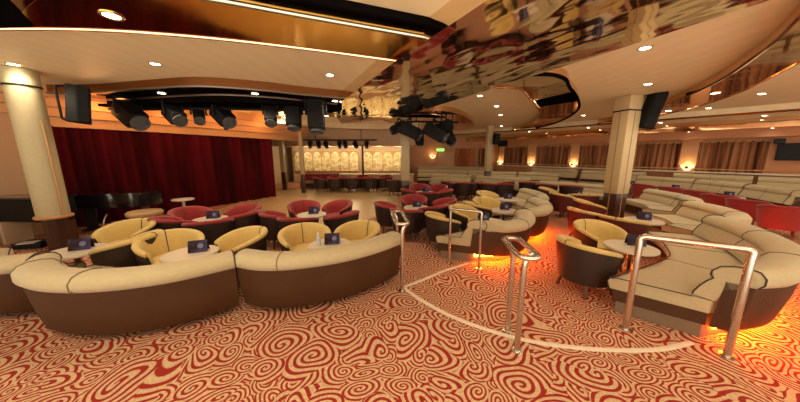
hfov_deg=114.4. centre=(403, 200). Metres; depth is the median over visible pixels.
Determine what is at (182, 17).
ceiling
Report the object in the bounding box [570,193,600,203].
tub chair
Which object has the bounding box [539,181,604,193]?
cushion
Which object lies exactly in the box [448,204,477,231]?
tub chair
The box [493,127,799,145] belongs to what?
ceiling
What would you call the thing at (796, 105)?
ceiling
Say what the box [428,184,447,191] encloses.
tub chair
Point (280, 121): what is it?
ceiling
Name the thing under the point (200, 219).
round table
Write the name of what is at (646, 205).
seat cushion
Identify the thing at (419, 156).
wall
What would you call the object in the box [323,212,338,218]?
seat cushion
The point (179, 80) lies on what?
ceiling
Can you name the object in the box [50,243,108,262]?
round table
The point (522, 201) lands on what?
seat cushion
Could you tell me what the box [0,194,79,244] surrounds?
base cabinet
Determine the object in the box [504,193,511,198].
menu card
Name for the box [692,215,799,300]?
cushion
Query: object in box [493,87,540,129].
trim
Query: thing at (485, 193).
tub chair
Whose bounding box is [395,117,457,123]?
bar
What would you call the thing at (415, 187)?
tub chair
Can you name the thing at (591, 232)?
tub chair
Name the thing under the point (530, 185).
tub chair
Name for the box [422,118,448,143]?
lamp
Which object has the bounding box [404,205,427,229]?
round table
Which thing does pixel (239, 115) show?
cove
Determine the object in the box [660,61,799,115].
trim
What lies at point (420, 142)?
lamp
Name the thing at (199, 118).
lamp
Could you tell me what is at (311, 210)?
menu card
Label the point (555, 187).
tub chair
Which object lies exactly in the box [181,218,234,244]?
tub chair
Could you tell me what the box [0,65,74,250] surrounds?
round column
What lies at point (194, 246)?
menu card
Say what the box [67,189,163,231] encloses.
grand piano
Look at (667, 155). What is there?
window curtain
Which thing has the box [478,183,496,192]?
tub chair
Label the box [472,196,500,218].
tub chair
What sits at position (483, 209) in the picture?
tub chair
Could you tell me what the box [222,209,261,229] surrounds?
tub chair
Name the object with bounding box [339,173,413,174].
countertop
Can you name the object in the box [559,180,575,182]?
seat cushion
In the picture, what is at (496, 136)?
grille
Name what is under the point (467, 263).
trim
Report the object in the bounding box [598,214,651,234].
tub chair
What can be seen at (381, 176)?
tub chair
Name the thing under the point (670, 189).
tub chair
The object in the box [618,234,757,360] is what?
handrail
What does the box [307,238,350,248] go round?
round table
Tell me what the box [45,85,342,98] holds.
trim
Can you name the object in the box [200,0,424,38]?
trim
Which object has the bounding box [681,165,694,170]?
wall sconce
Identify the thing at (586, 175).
cushion
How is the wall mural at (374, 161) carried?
attached to the wall at (297, 176)
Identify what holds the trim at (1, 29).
attached to the ceiling at (182, 17)
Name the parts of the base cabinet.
leg, leg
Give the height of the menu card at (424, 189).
0.135 m
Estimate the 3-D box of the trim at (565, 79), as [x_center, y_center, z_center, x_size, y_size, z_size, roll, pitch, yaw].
[4.460,-2.746,8.509,1.887,0.060,10.604,5,11,26]
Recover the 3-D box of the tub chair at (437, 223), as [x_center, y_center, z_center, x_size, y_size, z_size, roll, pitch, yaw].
[0.674,0.516,4.633,0.626,0.666,0.678,-4,11,-20]
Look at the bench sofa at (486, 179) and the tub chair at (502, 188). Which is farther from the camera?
the bench sofa at (486, 179)
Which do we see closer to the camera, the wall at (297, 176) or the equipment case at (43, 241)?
the equipment case at (43, 241)
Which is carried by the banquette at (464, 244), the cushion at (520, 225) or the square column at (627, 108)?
the cushion at (520, 225)
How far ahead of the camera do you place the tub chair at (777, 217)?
5.15 m
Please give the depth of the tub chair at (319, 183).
11.38 m
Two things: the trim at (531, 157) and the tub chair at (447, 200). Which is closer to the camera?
the tub chair at (447, 200)
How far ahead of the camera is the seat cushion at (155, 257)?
3.25 m
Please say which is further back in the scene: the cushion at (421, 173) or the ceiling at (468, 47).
the cushion at (421, 173)
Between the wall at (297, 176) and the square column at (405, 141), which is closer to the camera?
the square column at (405, 141)
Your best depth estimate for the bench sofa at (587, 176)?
12.23 m
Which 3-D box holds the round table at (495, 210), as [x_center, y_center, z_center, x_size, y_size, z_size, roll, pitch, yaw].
[2.120,0.439,5.513,0.558,0.497,0.558,0,10,0]
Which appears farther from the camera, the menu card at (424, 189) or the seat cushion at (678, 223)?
the menu card at (424, 189)
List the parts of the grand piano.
lid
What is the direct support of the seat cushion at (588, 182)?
on the bench sofa at (587, 176)
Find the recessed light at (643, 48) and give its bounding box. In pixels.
[637,45,653,50]
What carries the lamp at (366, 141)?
hanging from the bar at (315, 139)
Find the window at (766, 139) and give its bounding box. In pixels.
[703,139,770,171]
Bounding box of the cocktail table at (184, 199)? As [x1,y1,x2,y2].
[171,197,194,206]
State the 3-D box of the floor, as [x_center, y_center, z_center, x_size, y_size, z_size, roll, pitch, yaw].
[3.000,0.012,9.652,34.000,0.128,21.000,0,10,0]
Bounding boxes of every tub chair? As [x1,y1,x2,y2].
[87,229,161,267]
[91,217,155,244]
[131,228,204,265]
[147,216,196,229]
[167,206,213,220]
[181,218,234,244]
[214,226,267,276]
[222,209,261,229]
[223,202,261,216]
[258,210,290,248]
[276,217,318,230]
[277,222,330,250]
[287,200,320,221]
[312,177,327,192]
[322,199,352,218]
[323,210,359,232]
[327,175,340,189]
[327,177,342,192]
[334,220,380,242]
[338,176,350,191]
[344,178,359,192]
[356,175,369,178]
[358,176,371,190]
[363,177,378,191]
[374,201,396,233]
[377,176,390,191]
[378,175,392,189]
[387,179,400,195]
[389,208,423,241]
[400,188,416,195]
[401,194,427,208]
[410,183,428,191]
[416,192,439,206]
[418,204,448,231]
[425,211,460,251]
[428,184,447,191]
[432,197,456,217]
[438,189,453,198]
[440,180,456,198]
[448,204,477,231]
[454,182,472,200]
[462,201,492,217]
[465,181,482,198]
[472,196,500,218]
[476,190,499,198]
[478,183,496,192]
[494,183,513,197]
[500,181,514,192]
[518,181,536,189]
[535,183,557,190]
[538,186,557,196]
[549,191,574,217]
[555,234,623,299]
[559,185,583,194]
[567,206,602,235]
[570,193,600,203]
[573,198,606,214]
[573,218,627,272]
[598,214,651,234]
[631,183,656,198]
[658,186,686,193]
[681,189,714,197]
[700,194,740,206]
[725,198,773,226]
[756,204,799,239]
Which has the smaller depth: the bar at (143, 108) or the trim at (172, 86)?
the trim at (172, 86)
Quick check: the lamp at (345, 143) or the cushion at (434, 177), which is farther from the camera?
the cushion at (434, 177)
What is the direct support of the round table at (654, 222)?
on the floor
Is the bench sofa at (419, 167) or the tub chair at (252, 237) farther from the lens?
the bench sofa at (419, 167)
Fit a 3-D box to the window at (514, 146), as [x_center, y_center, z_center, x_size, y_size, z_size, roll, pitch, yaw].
[6.811,-2.839,16.237,0.060,1.150,1.912,-7,13,-36]
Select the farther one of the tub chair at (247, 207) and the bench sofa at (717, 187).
the bench sofa at (717, 187)
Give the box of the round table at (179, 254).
[159,245,219,262]
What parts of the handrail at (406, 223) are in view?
post, rail, post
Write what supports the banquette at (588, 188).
on the floor
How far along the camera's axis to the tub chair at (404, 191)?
7.62 m
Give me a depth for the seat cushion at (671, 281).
2.77 m
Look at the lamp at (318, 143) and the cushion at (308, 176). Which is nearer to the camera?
the lamp at (318, 143)
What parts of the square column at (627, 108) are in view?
trim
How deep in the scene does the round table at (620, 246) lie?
3.27 m
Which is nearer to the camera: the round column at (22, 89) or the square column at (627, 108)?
the round column at (22, 89)
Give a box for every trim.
[0,28,391,60]
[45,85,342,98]
[105,94,334,104]
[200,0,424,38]
[272,145,415,146]
[404,262,468,287]
[404,287,694,352]
[455,109,799,135]
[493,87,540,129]
[496,146,505,171]
[496,163,799,172]
[499,165,799,175]
[526,145,538,171]
[531,72,580,128]
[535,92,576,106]
[567,143,582,180]
[597,13,799,123]
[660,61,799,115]
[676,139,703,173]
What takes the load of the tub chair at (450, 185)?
on the floor
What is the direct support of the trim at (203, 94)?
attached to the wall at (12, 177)
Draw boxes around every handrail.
[390,210,409,291]
[446,208,482,269]
[501,235,541,354]
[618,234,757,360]
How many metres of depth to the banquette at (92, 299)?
2.26 m
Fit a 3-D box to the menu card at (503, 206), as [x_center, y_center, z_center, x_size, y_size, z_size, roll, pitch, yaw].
[2.150,0.115,5.506,0.190,0.135,0.112,3,11,17]
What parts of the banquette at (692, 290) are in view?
seat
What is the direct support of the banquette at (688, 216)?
on the floor
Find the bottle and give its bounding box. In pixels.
[316,232,320,245]
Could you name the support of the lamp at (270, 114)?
hanging from the bar at (143, 108)
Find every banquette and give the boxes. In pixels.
[0,246,85,313]
[10,250,238,334]
[234,230,400,307]
[435,208,535,260]
[504,196,553,239]
[505,188,548,208]
[539,180,604,205]
[607,215,799,336]
[625,188,703,214]
[649,200,751,234]
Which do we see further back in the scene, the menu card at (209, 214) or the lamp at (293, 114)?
the lamp at (293, 114)
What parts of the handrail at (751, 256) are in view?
foot plate, post, rail, foot plate, post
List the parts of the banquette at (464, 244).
seat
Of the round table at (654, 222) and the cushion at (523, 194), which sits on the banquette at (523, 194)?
the cushion at (523, 194)
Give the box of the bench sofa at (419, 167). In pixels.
[417,166,492,177]
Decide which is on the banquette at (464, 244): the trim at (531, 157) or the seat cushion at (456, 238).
the seat cushion at (456, 238)
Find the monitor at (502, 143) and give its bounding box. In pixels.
[498,140,507,146]
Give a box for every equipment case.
[10,239,46,246]
[12,244,46,249]
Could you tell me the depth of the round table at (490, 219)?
4.68 m
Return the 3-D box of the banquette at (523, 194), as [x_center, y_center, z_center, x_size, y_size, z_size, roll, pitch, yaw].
[3.359,0.074,7.092,0.945,0.660,2.053,2,10,12]
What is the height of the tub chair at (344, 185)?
0.701 m
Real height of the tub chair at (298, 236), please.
0.680 m
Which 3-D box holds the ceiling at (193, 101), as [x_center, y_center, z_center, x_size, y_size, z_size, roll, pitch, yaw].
[-5.050,-2.288,5.941,7.100,0.280,1.500,0,10,0]
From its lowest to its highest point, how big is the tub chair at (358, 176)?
0.701 m
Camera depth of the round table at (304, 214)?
4.99 m
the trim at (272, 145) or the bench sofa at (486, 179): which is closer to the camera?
the bench sofa at (486, 179)
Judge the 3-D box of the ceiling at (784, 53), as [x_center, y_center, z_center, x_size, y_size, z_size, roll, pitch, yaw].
[2.657,-2.754,8.180,10.038,0.150,14.193,4,11,20]
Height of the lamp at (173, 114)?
0.597 m
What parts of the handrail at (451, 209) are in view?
post, rail, post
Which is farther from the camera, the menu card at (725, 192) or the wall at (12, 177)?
the menu card at (725, 192)
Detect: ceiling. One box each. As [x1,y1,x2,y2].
[0,0,423,59]
[0,0,799,131]
[46,77,342,103]
[98,96,341,112]
[250,111,391,123]
[272,129,414,147]
[277,117,420,129]
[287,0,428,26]
[333,0,768,122]
[399,3,799,130]
[453,102,799,136]
[466,115,799,141]
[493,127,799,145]
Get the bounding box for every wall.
[0,112,43,242]
[272,146,293,183]
[292,147,400,182]
[410,134,494,179]
[494,136,799,183]
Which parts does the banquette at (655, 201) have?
seat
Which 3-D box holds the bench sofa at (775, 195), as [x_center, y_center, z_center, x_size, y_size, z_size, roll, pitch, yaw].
[9.759,-0.006,7.114,0.763,0.811,1.417,4,11,22]
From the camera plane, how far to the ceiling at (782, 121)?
9.47 m
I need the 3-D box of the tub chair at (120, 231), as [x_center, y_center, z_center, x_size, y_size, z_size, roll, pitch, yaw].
[-4.121,0.643,3.881,0.692,0.680,0.639,-1,10,-3]
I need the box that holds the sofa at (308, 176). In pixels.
[300,173,338,188]
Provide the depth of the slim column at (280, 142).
12.13 m
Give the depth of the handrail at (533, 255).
2.17 m
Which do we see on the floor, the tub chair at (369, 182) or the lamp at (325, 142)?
the tub chair at (369, 182)
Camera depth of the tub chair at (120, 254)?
3.04 m
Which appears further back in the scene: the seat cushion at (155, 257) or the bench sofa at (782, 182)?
the bench sofa at (782, 182)
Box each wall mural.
[294,151,358,171]
[364,151,400,171]
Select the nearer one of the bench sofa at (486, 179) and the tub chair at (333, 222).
the tub chair at (333, 222)
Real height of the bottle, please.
0.171 m
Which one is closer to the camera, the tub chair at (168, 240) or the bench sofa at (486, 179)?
the tub chair at (168, 240)
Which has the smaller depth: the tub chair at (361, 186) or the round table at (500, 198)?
the round table at (500, 198)
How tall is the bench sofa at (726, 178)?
0.951 m
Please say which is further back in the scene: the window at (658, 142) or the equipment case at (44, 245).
the window at (658, 142)
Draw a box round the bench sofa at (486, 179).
[474,175,530,196]
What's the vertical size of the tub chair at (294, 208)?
0.666 m
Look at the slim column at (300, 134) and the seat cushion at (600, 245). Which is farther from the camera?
the slim column at (300, 134)
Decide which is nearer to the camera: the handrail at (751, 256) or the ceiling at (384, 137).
the handrail at (751, 256)
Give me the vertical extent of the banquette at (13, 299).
0.685 m
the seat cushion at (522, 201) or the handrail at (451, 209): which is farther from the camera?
the seat cushion at (522, 201)
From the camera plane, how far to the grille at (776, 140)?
8.49 m
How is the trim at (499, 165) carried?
attached to the wall at (771, 164)
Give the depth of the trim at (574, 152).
13.35 m
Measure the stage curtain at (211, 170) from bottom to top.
2.258 m
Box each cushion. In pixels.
[0,248,84,267]
[0,252,43,274]
[10,251,234,292]
[87,265,113,267]
[107,238,129,244]
[152,252,167,263]
[235,231,400,270]
[291,242,311,250]
[300,180,327,183]
[305,173,338,179]
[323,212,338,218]
[417,178,430,180]
[418,166,492,173]
[418,170,466,176]
[429,181,454,184]
[431,174,473,181]
[436,231,470,245]
[461,209,535,239]
[468,171,515,177]
[475,176,530,185]
[504,209,516,220]
[509,197,526,208]
[516,188,548,200]
[524,197,552,216]
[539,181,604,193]
[557,190,602,199]
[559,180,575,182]
[577,181,603,184]
[580,170,646,180]
[597,239,624,254]
[608,231,743,312]
[626,199,675,214]
[635,176,696,189]
[652,214,701,234]
[675,200,751,223]
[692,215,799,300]
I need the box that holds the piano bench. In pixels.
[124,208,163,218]
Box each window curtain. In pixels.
[497,147,526,165]
[535,145,573,166]
[578,144,608,167]
[633,142,687,170]
[695,140,771,175]
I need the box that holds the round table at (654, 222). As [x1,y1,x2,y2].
[624,217,664,225]
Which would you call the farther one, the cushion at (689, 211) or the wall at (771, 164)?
the wall at (771, 164)
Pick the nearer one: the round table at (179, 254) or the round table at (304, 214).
the round table at (179, 254)
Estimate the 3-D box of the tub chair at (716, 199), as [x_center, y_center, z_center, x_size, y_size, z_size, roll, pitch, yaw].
[8.177,0.135,6.732,0.639,0.680,0.692,-7,12,-34]
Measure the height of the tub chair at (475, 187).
0.701 m
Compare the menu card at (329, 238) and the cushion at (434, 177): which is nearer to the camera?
the menu card at (329, 238)
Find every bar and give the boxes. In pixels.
[108,107,304,111]
[303,135,376,140]
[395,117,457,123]
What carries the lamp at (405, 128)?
hanging from the bar at (416, 117)
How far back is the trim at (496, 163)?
10.10 m
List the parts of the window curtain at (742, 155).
rod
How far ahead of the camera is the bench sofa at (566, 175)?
13.33 m
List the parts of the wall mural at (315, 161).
panel, panel, panel, panel, panel, panel, panel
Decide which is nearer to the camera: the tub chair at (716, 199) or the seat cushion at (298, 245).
the seat cushion at (298, 245)
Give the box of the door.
[436,150,454,166]
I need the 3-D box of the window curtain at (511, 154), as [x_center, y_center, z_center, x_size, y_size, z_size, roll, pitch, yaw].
[6.732,-2.804,16.184,0.109,1.140,1.968,-7,13,-36]
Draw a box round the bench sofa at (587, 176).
[576,170,646,184]
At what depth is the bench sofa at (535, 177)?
12.62 m
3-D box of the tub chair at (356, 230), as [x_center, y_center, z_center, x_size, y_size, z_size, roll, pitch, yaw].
[-0.666,0.661,3.779,0.692,0.680,0.639,6,12,30]
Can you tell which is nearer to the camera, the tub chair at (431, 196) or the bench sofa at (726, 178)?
the tub chair at (431, 196)
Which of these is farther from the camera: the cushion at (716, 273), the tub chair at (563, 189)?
the tub chair at (563, 189)
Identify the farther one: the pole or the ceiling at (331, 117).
the pole
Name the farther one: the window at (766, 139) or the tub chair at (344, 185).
the tub chair at (344, 185)
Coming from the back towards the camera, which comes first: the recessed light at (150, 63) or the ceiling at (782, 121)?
the ceiling at (782, 121)
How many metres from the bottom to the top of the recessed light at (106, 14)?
0.012 m
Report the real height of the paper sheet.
0.012 m
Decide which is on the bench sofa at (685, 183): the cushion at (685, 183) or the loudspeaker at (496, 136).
the cushion at (685, 183)
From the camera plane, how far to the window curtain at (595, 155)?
12.72 m
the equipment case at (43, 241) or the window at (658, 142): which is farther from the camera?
the window at (658, 142)
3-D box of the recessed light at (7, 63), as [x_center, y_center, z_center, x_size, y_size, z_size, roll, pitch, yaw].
[-5.900,-2.062,3.898,0.165,0.012,0.165,0,10,0]
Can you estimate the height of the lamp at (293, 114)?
0.720 m
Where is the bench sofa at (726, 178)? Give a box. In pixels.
[672,173,753,183]
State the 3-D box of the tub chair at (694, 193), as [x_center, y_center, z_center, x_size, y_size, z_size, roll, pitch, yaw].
[8.473,0.000,7.487,0.639,0.680,0.692,-3,11,-18]
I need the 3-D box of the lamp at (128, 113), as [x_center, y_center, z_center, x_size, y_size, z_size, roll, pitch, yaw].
[-5.815,-1.870,5.494,0.762,0.746,0.472,4,11,20]
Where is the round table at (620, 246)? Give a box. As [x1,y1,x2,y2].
[603,239,660,276]
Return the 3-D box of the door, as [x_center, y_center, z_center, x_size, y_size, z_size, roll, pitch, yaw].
[2.750,-2.292,17.273,1.220,2.250,0.125,0,10,0]
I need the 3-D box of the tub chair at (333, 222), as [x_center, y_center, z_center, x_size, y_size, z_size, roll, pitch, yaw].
[-1.126,0.492,4.766,0.626,0.666,0.678,6,12,30]
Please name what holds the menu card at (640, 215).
on the round table at (654, 222)
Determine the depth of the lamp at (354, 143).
11.35 m
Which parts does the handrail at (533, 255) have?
foot plate, post, foot plate, rail, post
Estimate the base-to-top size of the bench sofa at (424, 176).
0.811 m
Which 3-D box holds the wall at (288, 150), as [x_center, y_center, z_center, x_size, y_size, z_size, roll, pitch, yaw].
[-8.209,-1.869,11.335,0.120,3.000,12.307,2,10,12]
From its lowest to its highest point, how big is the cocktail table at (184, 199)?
0.608 m
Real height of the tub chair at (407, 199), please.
0.666 m
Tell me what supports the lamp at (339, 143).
hanging from the bar at (315, 139)
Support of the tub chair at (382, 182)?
on the floor
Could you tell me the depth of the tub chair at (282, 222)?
4.16 m
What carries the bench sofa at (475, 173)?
on the floor
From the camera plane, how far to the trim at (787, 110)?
8.23 m
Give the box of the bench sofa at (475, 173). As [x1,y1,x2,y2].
[468,171,516,181]
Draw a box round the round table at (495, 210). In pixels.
[491,208,514,220]
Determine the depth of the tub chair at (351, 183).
11.29 m
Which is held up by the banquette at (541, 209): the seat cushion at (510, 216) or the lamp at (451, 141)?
the seat cushion at (510, 216)
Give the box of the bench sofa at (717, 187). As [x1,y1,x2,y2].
[690,179,747,196]
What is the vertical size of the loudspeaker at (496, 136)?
0.526 m
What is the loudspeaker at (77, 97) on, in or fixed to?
attached to the round column at (22, 89)
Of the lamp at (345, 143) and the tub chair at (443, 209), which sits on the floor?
the tub chair at (443, 209)
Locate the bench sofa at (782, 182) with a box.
[756,176,799,189]
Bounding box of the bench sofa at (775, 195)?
[738,184,799,206]
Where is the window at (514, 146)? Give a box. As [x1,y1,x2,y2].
[514,146,527,165]
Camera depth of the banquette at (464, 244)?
3.96 m
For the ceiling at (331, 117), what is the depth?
9.33 m
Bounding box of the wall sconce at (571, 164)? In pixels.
[569,162,577,166]
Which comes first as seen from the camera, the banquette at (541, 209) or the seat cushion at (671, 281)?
the seat cushion at (671, 281)
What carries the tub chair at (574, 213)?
on the floor
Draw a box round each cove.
[0,82,308,128]
[0,93,308,132]
[0,103,307,136]
[49,117,303,141]
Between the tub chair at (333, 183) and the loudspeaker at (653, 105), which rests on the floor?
the tub chair at (333, 183)
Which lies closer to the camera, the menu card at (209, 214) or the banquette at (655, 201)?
the menu card at (209, 214)
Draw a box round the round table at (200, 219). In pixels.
[192,215,227,221]
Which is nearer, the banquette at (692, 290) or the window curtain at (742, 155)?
the banquette at (692, 290)
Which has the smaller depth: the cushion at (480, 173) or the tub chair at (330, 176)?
the tub chair at (330, 176)
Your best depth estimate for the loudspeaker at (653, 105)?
5.76 m
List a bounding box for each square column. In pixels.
[401,117,409,188]
[484,125,493,175]
[602,94,643,217]
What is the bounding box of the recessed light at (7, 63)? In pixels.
[4,62,22,66]
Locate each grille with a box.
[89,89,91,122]
[494,134,500,143]
[654,93,668,126]
[775,139,784,142]
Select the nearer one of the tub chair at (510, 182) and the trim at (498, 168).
the tub chair at (510, 182)
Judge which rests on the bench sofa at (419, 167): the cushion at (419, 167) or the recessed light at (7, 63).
the cushion at (419, 167)
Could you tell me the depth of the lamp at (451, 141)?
8.68 m
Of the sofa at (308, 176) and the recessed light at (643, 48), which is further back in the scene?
the sofa at (308, 176)
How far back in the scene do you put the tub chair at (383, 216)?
5.39 m
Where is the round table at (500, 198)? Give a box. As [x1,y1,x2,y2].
[497,197,518,217]
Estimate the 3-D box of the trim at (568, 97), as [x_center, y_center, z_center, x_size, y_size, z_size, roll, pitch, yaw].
[3.375,-2.279,5.790,0.815,0.045,1.385,7,12,35]
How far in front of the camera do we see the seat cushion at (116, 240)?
3.86 m
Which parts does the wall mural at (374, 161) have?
panel, panel, panel, panel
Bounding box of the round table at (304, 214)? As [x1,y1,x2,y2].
[297,211,326,217]
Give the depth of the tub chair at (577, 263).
2.92 m
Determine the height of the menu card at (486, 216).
0.135 m
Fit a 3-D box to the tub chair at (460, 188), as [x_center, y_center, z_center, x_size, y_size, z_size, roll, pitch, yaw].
[2.197,-0.388,9.602,0.714,0.701,0.659,1,10,6]
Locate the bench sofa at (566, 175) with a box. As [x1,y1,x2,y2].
[531,168,579,182]
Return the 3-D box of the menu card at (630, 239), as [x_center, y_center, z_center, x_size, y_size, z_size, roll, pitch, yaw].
[3.000,0.501,3.340,0.190,0.135,0.112,4,11,23]
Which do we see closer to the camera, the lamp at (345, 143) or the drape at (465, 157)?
the lamp at (345, 143)
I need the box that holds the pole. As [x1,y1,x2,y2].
[361,146,363,174]
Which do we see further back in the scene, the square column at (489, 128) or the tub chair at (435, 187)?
the square column at (489, 128)
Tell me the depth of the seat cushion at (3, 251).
3.37 m
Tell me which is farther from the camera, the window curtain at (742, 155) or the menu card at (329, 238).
the window curtain at (742, 155)
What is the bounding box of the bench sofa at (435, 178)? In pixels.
[429,174,473,185]
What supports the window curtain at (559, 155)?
attached to the window
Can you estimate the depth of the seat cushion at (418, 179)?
14.16 m
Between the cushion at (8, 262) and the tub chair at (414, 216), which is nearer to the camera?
the cushion at (8, 262)
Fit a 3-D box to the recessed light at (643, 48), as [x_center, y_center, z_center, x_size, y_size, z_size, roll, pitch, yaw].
[3.090,-1.957,3.308,0.165,0.012,0.165,0,10,0]
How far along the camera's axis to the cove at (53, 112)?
7.35 m
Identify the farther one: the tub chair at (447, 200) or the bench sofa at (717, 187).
the bench sofa at (717, 187)
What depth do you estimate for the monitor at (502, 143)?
15.07 m
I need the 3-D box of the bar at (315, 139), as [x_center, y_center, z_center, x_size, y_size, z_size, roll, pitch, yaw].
[-2.902,-2.997,11.352,3.405,0.675,0.163,0,10,-2]
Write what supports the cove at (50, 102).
attached to the ceiling at (193, 101)
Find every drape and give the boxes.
[456,148,475,166]
[479,148,484,166]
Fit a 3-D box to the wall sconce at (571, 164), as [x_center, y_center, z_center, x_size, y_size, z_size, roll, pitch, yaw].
[8.736,-1.878,13.380,0.210,0.240,0.400,-7,13,-36]
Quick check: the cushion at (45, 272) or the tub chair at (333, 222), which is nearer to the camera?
the cushion at (45, 272)
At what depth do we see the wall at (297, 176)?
15.28 m
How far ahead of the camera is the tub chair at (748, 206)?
5.84 m
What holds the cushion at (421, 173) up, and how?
on the bench sofa at (424, 176)
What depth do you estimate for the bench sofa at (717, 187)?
8.39 m
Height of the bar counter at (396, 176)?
0.642 m
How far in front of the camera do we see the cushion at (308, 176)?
13.19 m
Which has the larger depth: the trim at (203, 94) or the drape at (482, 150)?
the drape at (482, 150)
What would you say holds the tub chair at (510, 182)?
on the floor
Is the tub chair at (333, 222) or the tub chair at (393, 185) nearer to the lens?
the tub chair at (333, 222)
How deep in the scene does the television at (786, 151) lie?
8.41 m
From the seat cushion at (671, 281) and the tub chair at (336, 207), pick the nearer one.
the seat cushion at (671, 281)
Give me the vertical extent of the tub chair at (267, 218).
0.666 m
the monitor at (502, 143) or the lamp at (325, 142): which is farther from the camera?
the monitor at (502, 143)
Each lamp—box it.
[111,95,150,130]
[161,99,187,126]
[189,106,206,125]
[209,104,236,128]
[261,105,278,127]
[283,106,302,131]
[304,99,326,134]
[308,141,312,148]
[316,141,320,148]
[323,140,328,148]
[337,140,341,148]
[343,141,347,148]
[352,140,357,148]
[364,140,368,148]
[389,118,403,134]
[397,117,422,140]
[415,127,423,146]
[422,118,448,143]
[437,116,453,131]
[446,130,456,146]
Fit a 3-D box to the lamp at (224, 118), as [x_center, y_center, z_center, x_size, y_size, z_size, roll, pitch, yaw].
[-4.023,-1.924,5.736,0.636,0.637,0.398,5,11,28]
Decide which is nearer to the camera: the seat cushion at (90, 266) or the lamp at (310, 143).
the seat cushion at (90, 266)
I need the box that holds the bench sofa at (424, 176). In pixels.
[417,170,466,184]
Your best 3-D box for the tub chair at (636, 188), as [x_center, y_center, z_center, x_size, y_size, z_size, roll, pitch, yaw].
[8.473,-0.302,9.181,0.639,0.680,0.692,-3,11,-18]
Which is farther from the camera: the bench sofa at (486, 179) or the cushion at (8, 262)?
the bench sofa at (486, 179)
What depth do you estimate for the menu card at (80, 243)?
3.17 m
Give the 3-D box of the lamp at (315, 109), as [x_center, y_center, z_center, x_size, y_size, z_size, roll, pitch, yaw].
[-1.949,-1.899,5.726,0.472,0.810,0.445,-2,10,-10]
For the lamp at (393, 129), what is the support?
hanging from the bar at (416, 117)
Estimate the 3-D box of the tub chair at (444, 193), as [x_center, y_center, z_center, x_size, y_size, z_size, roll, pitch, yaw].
[1.177,-0.050,7.804,0.626,0.666,0.678,3,11,18]
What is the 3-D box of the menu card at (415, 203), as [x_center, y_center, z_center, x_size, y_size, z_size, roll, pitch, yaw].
[0.290,0.058,5.831,0.190,0.135,0.112,0,10,0]
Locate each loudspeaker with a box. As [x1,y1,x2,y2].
[54,83,91,124]
[492,133,500,144]
[639,91,668,129]
[774,139,785,143]
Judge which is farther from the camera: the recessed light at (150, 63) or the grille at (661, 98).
the grille at (661, 98)
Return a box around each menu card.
[68,237,94,250]
[188,239,209,252]
[206,210,219,218]
[308,207,318,213]
[324,233,339,244]
[413,201,420,206]
[422,187,427,191]
[478,213,489,220]
[500,203,509,209]
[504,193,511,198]
[624,234,645,246]
[636,211,651,219]
[724,191,734,195]
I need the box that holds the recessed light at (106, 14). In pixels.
[97,10,124,20]
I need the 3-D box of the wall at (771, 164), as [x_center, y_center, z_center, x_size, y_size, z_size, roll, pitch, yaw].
[10.364,-1.932,11.691,0.120,3.000,14.194,-7,13,-36]
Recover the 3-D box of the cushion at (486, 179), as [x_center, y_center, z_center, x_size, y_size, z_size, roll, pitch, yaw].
[4.195,-0.863,11.112,2.330,0.346,0.568,7,12,35]
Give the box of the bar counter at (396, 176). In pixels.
[339,173,413,185]
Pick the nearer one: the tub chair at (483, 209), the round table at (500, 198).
the tub chair at (483, 209)
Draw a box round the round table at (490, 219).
[473,218,502,220]
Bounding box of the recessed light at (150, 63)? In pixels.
[148,62,162,65]
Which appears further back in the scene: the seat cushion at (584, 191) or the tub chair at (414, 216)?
the seat cushion at (584, 191)
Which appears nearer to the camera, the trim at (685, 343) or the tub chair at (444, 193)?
the trim at (685, 343)
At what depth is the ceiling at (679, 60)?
3.87 m
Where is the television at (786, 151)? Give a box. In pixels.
[774,143,799,160]
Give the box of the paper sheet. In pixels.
[15,240,41,244]
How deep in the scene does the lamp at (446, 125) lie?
8.22 m
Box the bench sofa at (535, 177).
[517,172,559,182]
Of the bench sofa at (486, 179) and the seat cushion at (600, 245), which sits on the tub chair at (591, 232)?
the seat cushion at (600, 245)
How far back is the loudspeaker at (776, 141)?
8.49 m
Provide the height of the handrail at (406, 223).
0.884 m
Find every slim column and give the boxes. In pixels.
[278,140,286,189]
[297,132,305,192]
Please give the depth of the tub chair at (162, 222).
4.08 m
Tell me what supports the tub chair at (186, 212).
on the floor
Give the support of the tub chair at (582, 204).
on the floor
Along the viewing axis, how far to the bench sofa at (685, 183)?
9.89 m
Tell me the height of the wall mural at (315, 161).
1.200 m
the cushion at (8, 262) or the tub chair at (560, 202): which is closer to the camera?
the cushion at (8, 262)
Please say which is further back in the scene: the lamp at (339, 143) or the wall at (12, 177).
the lamp at (339, 143)
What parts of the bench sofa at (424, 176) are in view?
seat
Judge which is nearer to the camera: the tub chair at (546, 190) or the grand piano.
the grand piano
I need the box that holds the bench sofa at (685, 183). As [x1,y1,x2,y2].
[628,175,696,195]
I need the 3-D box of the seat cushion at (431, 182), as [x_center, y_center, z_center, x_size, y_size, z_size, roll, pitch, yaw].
[2.151,-0.829,12.271,1.999,0.125,0.653,6,12,29]
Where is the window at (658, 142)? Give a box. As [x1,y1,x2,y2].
[636,142,681,143]
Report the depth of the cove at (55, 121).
7.24 m
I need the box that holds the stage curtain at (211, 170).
[51,125,275,226]
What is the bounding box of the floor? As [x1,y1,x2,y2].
[0,180,799,401]
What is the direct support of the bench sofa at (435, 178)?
on the floor

